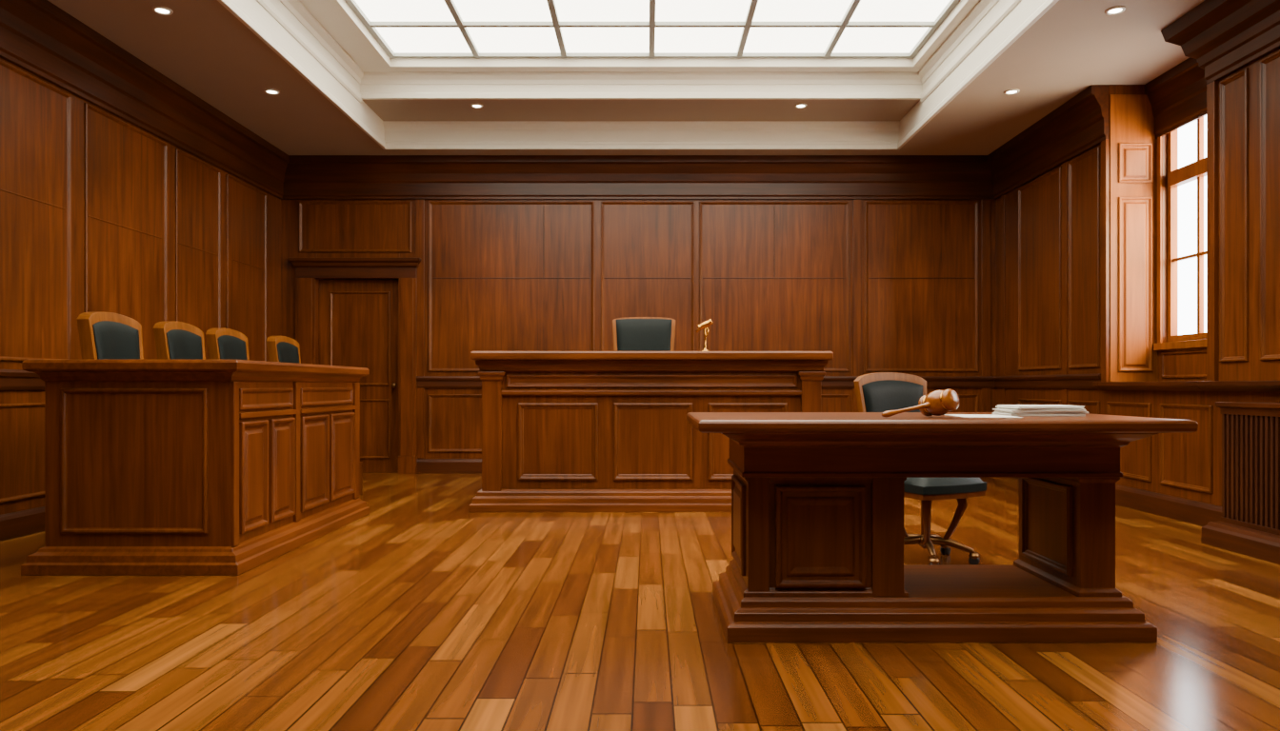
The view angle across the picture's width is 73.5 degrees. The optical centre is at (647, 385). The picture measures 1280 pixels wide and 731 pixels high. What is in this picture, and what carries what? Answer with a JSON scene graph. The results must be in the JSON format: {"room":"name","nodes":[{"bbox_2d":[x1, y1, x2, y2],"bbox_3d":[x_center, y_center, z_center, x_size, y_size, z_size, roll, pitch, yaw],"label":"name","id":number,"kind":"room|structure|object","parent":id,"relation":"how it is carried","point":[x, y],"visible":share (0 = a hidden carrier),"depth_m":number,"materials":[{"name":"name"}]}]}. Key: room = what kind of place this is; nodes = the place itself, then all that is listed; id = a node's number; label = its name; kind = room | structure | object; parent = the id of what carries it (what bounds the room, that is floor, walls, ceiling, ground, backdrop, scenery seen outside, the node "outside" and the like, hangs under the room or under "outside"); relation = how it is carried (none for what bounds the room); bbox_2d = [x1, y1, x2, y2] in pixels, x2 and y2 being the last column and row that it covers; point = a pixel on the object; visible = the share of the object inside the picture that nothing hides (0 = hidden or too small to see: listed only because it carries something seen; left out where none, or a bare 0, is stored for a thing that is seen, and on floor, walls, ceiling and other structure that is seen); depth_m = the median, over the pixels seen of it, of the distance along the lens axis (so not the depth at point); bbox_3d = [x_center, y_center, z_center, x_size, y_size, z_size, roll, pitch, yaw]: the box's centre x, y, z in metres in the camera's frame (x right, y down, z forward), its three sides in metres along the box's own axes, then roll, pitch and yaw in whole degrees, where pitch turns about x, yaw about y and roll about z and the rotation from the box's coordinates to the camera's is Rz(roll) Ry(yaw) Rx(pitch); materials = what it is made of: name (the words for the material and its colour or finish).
{"room":"courtroom","nodes":[
{"label":"courtroom","id":0,"kind":"room"},
{"bbox_2d":[0,57,280,515],"bbox_3d":[-4.272,-0.850,3.490,0.217,3.700,12.580,0,0,0],"label":"wall","id":1,"kind":"structure","parent":0,"point":[100,212],"depth_m":6.49,"materials":[{"name":"brown wood"}]},
{"bbox_2d":[0,505,45,541],"bbox_3d":[-4.162,0.917,3.590,0.035,0.165,12.380,0,0,0],"label":"baseboard","id":2,"kind":"structure","parent":1,"relation":"attached to","point":[23,523],"depth_m":5.69,"materials":[{"name":"brown wood"}]},
{"bbox_2d":[0,369,45,390],"bbox_3d":[-4.153,-0.037,3.590,0.054,0.135,12.380,0,0,0],"label":"trim","id":3,"kind":"structure","parent":1,"relation":"attached to","point":[10,379],"depth_m":5.66,"materials":[{"name":"brown wood"}]},
{"bbox_2d":[0,0,289,199],"bbox_3d":[-4.103,-2.353,3.590,0.155,0.467,12.380,0,0,0],"label":"trim","id":4,"kind":"structure","parent":1,"relation":"attached to","point":[38,37],"depth_m":6.76,"materials":[{"name":"brown wood"}]},
{"bbox_2d":[47,0,1204,155],"bbox_3d":[0.065,-3.018,3.590,8.890,0.863,12.780,0,0,0],"label":"ceiling","id":5,"kind":"structure","parent":0,"point":[202,47],"depth_m":8.19,"materials":[{"name":"paint"}]},
{"bbox_2d":[151,5,173,15],"bbox_3d":[-3.340,-2.581,5.900,0.128,0.012,0.128,0,0,0],"label":"recessed light","id":6,"kind":"object","parent":5,"relation":"in","point":[160,10],"visible":1,"depth_m":5.89,"materials":[{"name":"white"}]},
{"bbox_2d":[263,88,279,94],"bbox_3d":[-3.300,-2.581,7.530,0.128,0.012,0.128,0,0,0],"label":"recessed light","id":7,"kind":"object","parent":5,"relation":"in","point":[267,90],"visible":1,"depth_m":7.52,"materials":[{"name":"white"}]},
{"bbox_2d":[470,103,482,108],"bbox_3d":[-1.750,-2.864,8.780,0.128,0.012,0.128,0,0,0],"label":"recessed light","id":8,"kind":"object","parent":5,"relation":"in","point":[475,106],"visible":1,"depth_m":8.79,"materials":[{"name":"white"}]},
{"bbox_2d":[217,0,1059,149],"bbox_3d":[-0.065,-2.837,4.905,5.630,0.524,8.910,0,0,0],"label":"trim","id":9,"kind":"structure","parent":5,"relation":"attached to","point":[979,11],"depth_m":8.52,"materials":[{"name":"white paint"}]},
{"bbox_2d":[344,0,959,58],"bbox_3d":[0.040,-3.215,4.660,5.082,0.070,7.340,0,0,0],"label":"skylight window","id":10,"kind":"structure","parent":5,"relation":"attached to","point":[403,29],"depth_m":7.61,"materials":[{"name":"white glass"}]},
{"bbox_2d":[794,103,807,108],"bbox_3d":[1.570,-2.864,8.780,0.128,0.012,0.128,0,0,0],"label":"recessed light","id":11,"kind":"object","parent":5,"relation":"in","point":[798,106],"visible":1,"depth_m":8.77,"materials":[{"name":"white"}]},
{"bbox_2d":[1003,88,1019,94],"bbox_3d":[3.200,-2.581,7.530,0.128,0.012,0.128,0,0,0],"label":"recessed light","id":12,"kind":"object","parent":5,"relation":"in","point":[1011,90],"visible":1,"depth_m":7.52,"materials":[{"name":"white"}]},
{"bbox_2d":[1104,5,1125,15],"bbox_3d":[3.220,-2.581,5.900,0.128,0.012,0.128,0,0,0],"label":"recessed light","id":13,"kind":"object","parent":5,"relation":"in","point":[1117,10],"visible":1,"depth_m":5.89,"materials":[{"name":"white"}]},
{"bbox_2d":[280,200,995,459],"bbox_3d":[0.150,-0.850,9.870,9.060,3.700,0.220,0,0,0],"label":"wall","id":14,"kind":"structure","parent":0,"point":[908,287],"depth_m":9.78,"materials":[{"name":"brown wood"}]},
{"bbox_2d":[288,258,420,474],"bbox_3d":[-3.315,-0.223,9.755,1.479,2.445,0.159,0,0,0],"label":"trim","id":15,"kind":"structure","parent":14,"relation":"attached to","point":[308,270],"depth_m":9.71,"materials":[{"name":"brown wood"}]},
{"bbox_2d":[299,200,411,279],"bbox_3d":[-3.336,-1.960,9.870,1.282,1.480,0.220,0,0,0],"label":"wall panel","id":16,"kind":"object","parent":14,"relation":"attached to","point":[329,229],"depth_m":9.78,"materials":[{"name":"brown wood"}]},
{"bbox_2d":[319,280,398,472],"bbox_3d":[-3.305,-0.108,9.834,0.944,2.217,0.133,0,0,0],"label":"door","id":17,"kind":"structure","parent":14,"relation":"in","point":[358,319],"depth_m":9.85,"materials":[{"name":"brown wood"}]},
{"bbox_2d":[417,459,481,473],"bbox_3d":[-0.105,0.917,9.762,8.150,0.165,0.035,0,0,0],"label":"baseboard","id":18,"kind":"structure","parent":14,"relation":"attached to","point":[424,466],"depth_m":9.75,"materials":[{"name":"brown wood"}]},
{"bbox_2d":[282,155,996,199],"bbox_3d":[-0.105,-2.353,9.703,8.150,0.467,0.155,0,0,0],"label":"trim","id":19,"kind":"structure","parent":14,"relation":"attached to","point":[307,177],"depth_m":9.71,"materials":[{"name":"brown wood"}]},
{"bbox_2d":[416,376,994,388],"bbox_3d":[-0.105,-0.037,9.753,8.150,0.135,0.054,0,0,0],"label":"trim","id":20,"kind":"structure","parent":14,"relation":"attached to","point":[422,382],"depth_m":9.75,"materials":[{"name":"brown wood"}]},
{"bbox_2d":[0,472,1279,730],"bbox_3d":[0.150,1.060,3.640,9.060,0.120,12.880,0,0,0],"label":"floor","id":21,"kind":"structure","parent":0,"point":[423,611],"depth_m":3.27,"materials":[{"name":"brown wood"}]},
{"bbox_2d":[20,360,369,576],"bbox_3d":[-2.725,0.431,5.580,1.140,1.138,2.150,0,0,0],"label":"box","id":22,"kind":"object","parent":21,"relation":"on","point":[154,468],"visible":1,"depth_m":4.58,"materials":[{"name":"brown wood"}]},
{"bbox_2d":[360,461,362,495],"bbox_3d":[-2.950,0.850,6.335,0.660,0.300,3.090,0,0,0],"label":"platform","id":23,"kind":"object","parent":21,"relation":"on","point":[361,463],"visible":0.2,"depth_m":7.85,"materials":[{"name":"brown wood"}]},
{"bbox_2d":[76,312,143,359],"bbox_3d":[-2.921,0.134,5.030,0.603,1.127,0.544,0,0,0],"label":"chair","id":24,"kind":"object","parent":23,"relation":"on","point":[102,335],"visible":0.13,"depth_m":4.96,"materials":[{"name":"leather"}]},
{"bbox_2d":[153,321,205,359],"bbox_3d":[-2.921,0.134,5.770,0.603,1.127,0.544,0,0,0],"label":"chair","id":25,"kind":"object","parent":23,"relation":"on","point":[173,340],"visible":0.19,"depth_m":5.69,"materials":[{"name":"leather"}]},
{"bbox_2d":[205,328,249,360],"bbox_3d":[-2.921,0.134,6.430,0.603,1.127,0.544,0,0,0],"label":"chair","id":26,"kind":"object","parent":23,"relation":"on","point":[223,344],"visible":0.16,"depth_m":6.35,"materials":[{"name":"leather"}]},
{"bbox_2d":[266,336,300,363],"bbox_3d":[-2.921,0.134,7.420,0.603,1.127,0.544,0,0,0],"label":"chair","id":27,"kind":"object","parent":23,"relation":"on","point":[280,349],"visible":0.2,"depth_m":7.34,"materials":[{"name":"brown wood"}]},
{"bbox_2d":[469,351,833,512],"bbox_3d":[0.033,0.364,7.140,2.885,1.272,0.840,0,0,0],"label":"bench","id":28,"kind":"object","parent":21,"relation":"on","point":[563,431],"visible":0.84,"depth_m":6.86,"materials":[{"name":"brown wood"}]},
{"bbox_2d":[695,319,713,351],"bbox_3d":[0.462,-0.408,7.000,0.146,0.272,0.084,0,0,0],"label":"statuette","id":29,"kind":"object","parent":28,"relation":"on","point":[704,326],"visible":0.91,"depth_m":6.99,"materials":[{"name":"gold metal"}]},
{"bbox_2d":[853,372,986,564],"bbox_3d":[1.560,0.460,4.914,0.571,1.080,0.607,0,0,-26],"label":"swivel chair","id":30,"kind":"object","parent":21,"relation":"on","point":[877,391],"visible":0.58,"depth_m":4.83,"materials":[{"name":"black leather"}]},
{"bbox_2d":[686,412,1198,642],"bbox_3d":[1.123,0.565,3.690,1.865,0.870,0.980,0,0,0],"label":"desk","id":31,"kind":"object","parent":21,"relation":"on","point":[817,498],"visible":1,"depth_m":3.40,"materials":[{"name":"brown wood"}]},
{"bbox_2d":[881,388,959,418],"bbox_3d":[1.091,0.070,3.400,0.310,0.114,0.160,0,0,-35],"label":"gavel","id":32,"kind":"object","parent":31,"relation":"on","point":[937,403],"visible":1,"depth_m":3.41,"materials":[{"name":"brown wood"}]},
{"bbox_2d":[944,414,1022,418],"bbox_3d":[1.405,0.129,3.600,0.222,0.002,0.341,0,0,5],"label":"paper sheet","id":33,"kind":"object","parent":31,"relation":"on","point":[956,415],"visible":0.86,"depth_m":3.53,"materials":[{"name":"white paper"}]},
{"bbox_2d":[992,404,1088,416],"bbox_3d":[1.699,0.108,3.721,0.333,0.043,0.243,0,0,0],"label":"paper stack","id":34,"kind":"object","parent":31,"relation":"on","point":[1003,410],"visible":0.98,"depth_m":3.62,"materials":[{"name":"white paper"}]},
{"bbox_2d":[1200,401,1279,564],"bbox_3d":[3.735,0.552,4.700,0.430,0.895,1.500,0,0,0],"label":"radiator cover","id":35,"kind":"object","parent":21,"relation":"on","point":[1249,525],"visible":1,"depth_m":5.14,"materials":[{"name":"brown wood"}]},
{"bbox_3d":[0.025,0.850,8.140,2.450,0.300,1.220,0,0,0],"label":"platform","id":36,"kind":"object","parent":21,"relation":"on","visible":0},
{"bbox_2d":[612,317,675,351],"bbox_3d":[-0.036,0.018,7.995,0.654,1.357,0.610,0,0,0],"label":"chair","id":37,"kind":"object","parent":36,"relation":"on","point":[630,333],"visible":0.19,"depth_m":8.21,"materials":[{"name":"leather"}]},
{"bbox_2d":[995,47,1279,506],"bbox_3d":[4.225,-0.850,3.490,0.570,3.700,12.580,0,0,0],"label":"wall","id":38,"kind":"structure","parent":0,"point":[1076,243],"depth_m":7.35,"materials":[{"name":"brown wood"}]},
{"bbox_2d":[1013,478,1221,526],"bbox_3d":[3.953,0.917,3.590,0.035,0.165,12.380,0,0,0],"label":"baseboard","id":39,"kind":"structure","parent":38,"relation":"attached to","point":[1199,513],"depth_m":6.48,"materials":[{"name":"brown wood"}]},
{"bbox_2d":[987,0,1279,199],"bbox_3d":[4.060,-2.353,3.590,0.639,0.467,12.380,0,0,0],"label":"trim","id":40,"kind":"structure","parent":38,"relation":"attached to","point":[1220,38],"depth_m":6.97,"materials":[{"name":"brown wood"}]},
{"bbox_2d":[992,373,1279,392],"bbox_3d":[4.125,-0.033,3.590,0.510,0.145,12.380,0,0,0],"label":"trim","id":41,"kind":"structure","parent":38,"relation":"attached to","point":[1059,381],"depth_m":7.08,"materials":[{"name":"brown wood"}]},
{"bbox_2d":[1153,116,1206,350],"bbox_3d":[4.405,-1.340,6.715,0.150,2.080,1.250,0,0,0],"label":"window","id":42,"kind":"structure","parent":38,"relation":"in","point":[1196,170],"depth_m":7.25,"materials":[{"name":"brown wood"}]}
]}

